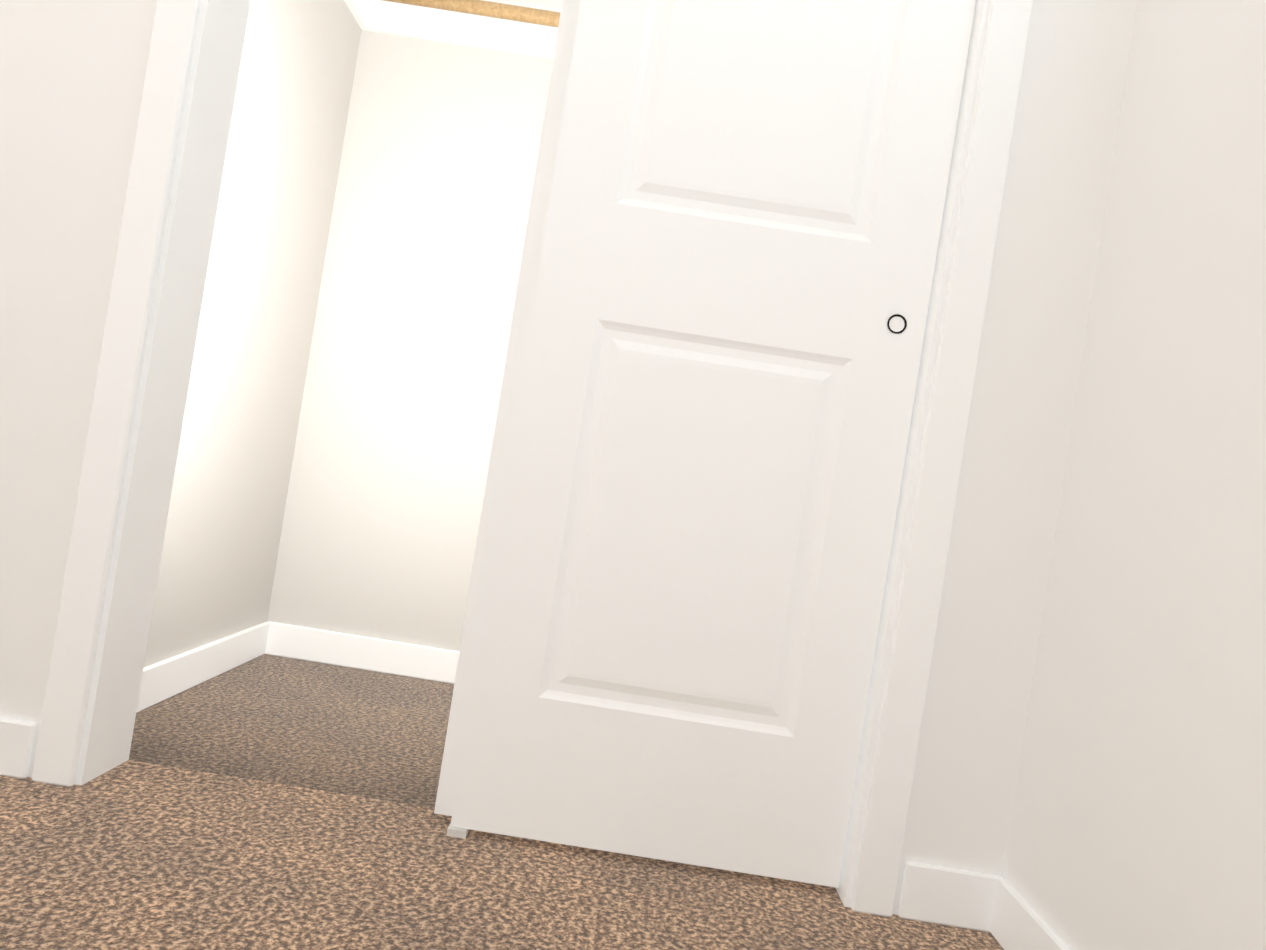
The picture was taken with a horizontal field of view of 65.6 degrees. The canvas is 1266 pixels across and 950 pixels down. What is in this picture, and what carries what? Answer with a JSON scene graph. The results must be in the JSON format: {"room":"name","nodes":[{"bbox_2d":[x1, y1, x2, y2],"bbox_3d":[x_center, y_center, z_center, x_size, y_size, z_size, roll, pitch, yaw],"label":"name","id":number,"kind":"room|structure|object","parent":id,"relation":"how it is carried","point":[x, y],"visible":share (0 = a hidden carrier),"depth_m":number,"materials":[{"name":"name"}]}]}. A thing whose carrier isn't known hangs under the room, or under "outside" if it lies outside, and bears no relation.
{"room":"bedroom","nodes":[
{"label":"bedroom","id":0,"kind":"room"},
{"bbox_2d":[143,0,366,667],"bbox_3d":[-0.832,-0.752,2.105,0.100,2.440,0.900,9,0,0],"label":"wall","id":1,"kind":"structure","parent":0,"point":[262,306],"depth_m":2.21,"materials":[{"name":"paint"}]},
{"bbox_2d":[136,621,275,712],"bbox_3d":[-0.958,0.420,2.091,0.013,0.085,0.890,9,0,0],"label":"baseboard","id":2,"kind":"structure","parent":1,"relation":"attached to","point":[165,679],"depth_m":2.17,"materials":[{"name":"white paint"}]},
{"bbox_2d":[129,654,453,807],"bbox_3d":[-0.186,0.636,2.272,1.764,0.100,1.260,9,0,0],"label":"floor","id":3,"kind":"structure","parent":0,"point":[323,727],"depth_m":1.95,"materials":[{"name":"brown carpet"}]},
{"bbox_2d":[271,30,552,650],"bbox_3d":[-0.064,-0.628,2.622,1.650,2.440,0.100,9,0,0],"label":"wall","id":4,"kind":"structure","parent":0,"point":[349,358],"depth_m":2.57,"materials":[{"name":"paint"}]},
{"bbox_2d":[272,622,459,683],"bbox_3d":[-0.247,0.535,2.557,1.450,0.085,0.013,9,0,0],"label":"baseboard","id":5,"kind":"structure","parent":4,"relation":"attached to","point":[289,641],"depth_m":2.55,"materials":[{"name":"white paint"}]},
{"bbox_2d":[344,0,561,58],"bbox_3d":[0.003,-1.065,2.395,1.450,0.114,0.360,9,0,0],"label":"closet shelf","id":6,"kind":"object","parent":4,"relation":"attached to","point":[527,27],"visible":0.12,"depth_m":2.54,"materials":[{"name":"white paint"}]},
{"bbox_2d":[0,760,1003,949],"bbox_3d":[-1.899,0.357,0.913,5.224,0.100,3.992,9,0,0],"label":"floor carpet","id":7,"kind":"object","parent":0,"point":[131,855],"depth_m":1.36,"materials":[{"name":"brown carpet"}]},
{"bbox_2d":[446,823,469,838],"bbox_3d":[-0.276,0.560,1.573,0.030,0.012,0.082,9,0,0],"label":"guide","id":8,"kind":"object","parent":7,"relation":"on","point":[457,832],"visible":0.36,"depth_m":1.53,"materials":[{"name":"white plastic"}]},
{"bbox_2d":[0,0,1136,914],"bbox_3d":[-1.127,-0.802,1.586,4.064,2.440,0.140,9,0,0],"label":"wall","id":9,"kind":"structure","parent":0,"point":[72,75],"depth_m":1.51,"materials":[{"name":"white paint"}]},
{"bbox_2d":[0,717,36,778],"bbox_3d":[-1.640,0.308,1.503,1.459,0.085,0.013,9,0,0],"label":"baseboard","id":10,"kind":"structure","parent":9,"relation":"attached to","point":[17,737],"depth_m":1.49,"materials":[{"name":"white paint"}]},
{"bbox_2d":[434,0,580,815],"bbox_3d":[0.136,-0.381,1.604,0.615,1.971,0.034,9,0,0],"label":"closet door","id":11,"kind":"structure","parent":9,"relation":"in","point":[502,437],"depth_m":1.59,"materials":[{"name":"white paint"}]},
{"bbox_2d":[75,0,989,907],"bbox_3d":[-0.102,-0.444,1.580,1.221,2.049,0.140,9,0,0],"label":"door frame","id":12,"kind":"structure","parent":9,"relation":"attached to","point":[161,398],"depth_m":1.54,"materials":[{"name":"white paint"}]},
{"bbox_2d":[32,0,1032,916],"bbox_3d":[-0.099,-0.466,1.502,1.323,2.092,0.016,9,0,0],"label":"trim","id":13,"kind":"structure","parent":9,"relation":"attached to","point":[110,426],"depth_m":1.49,"materials":[{"name":"white paint"}]},
{"bbox_2d":[450,0,975,887],"bbox_3d":[0.170,-0.376,1.560,0.615,1.971,0.034,9,0,0],"label":"closet door","id":14,"kind":"structure","parent":9,"relation":"in","point":[694,534],"depth_m":1.54,"materials":[{"name":"white paint"}]},
{"bbox_2d":[887,314,906,333],"bbox_3d":[0.414,-0.237,1.542,0.031,0.031,0.006,9,0,0],"label":"door finger pull","id":15,"kind":"object","parent":14,"relation":"attached to","point":[902,317],"visible":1,"depth_m":1.54,"materials":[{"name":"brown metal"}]},
{"bbox_2d":[1003,0,1265,949],"bbox_3d":[0.807,-0.509,0.212,0.140,2.440,2.592,9,0,0],"label":"wall","id":16,"kind":"structure","parent":0,"point":[1138,821],"depth_m":1.21,"materials":[{"name":"white paint"}]},
{"bbox_2d":[956,870,1070,949],"bbox_3d":[0.538,0.641,0.284,0.034,0.085,2.430,9,0,0],"label":"baseboard","id":17,"kind":"structure","parent":16,"relation":"attached to","point":[1003,912],"depth_m":1.46,"materials":[{"name":"white paint"}]}
]}

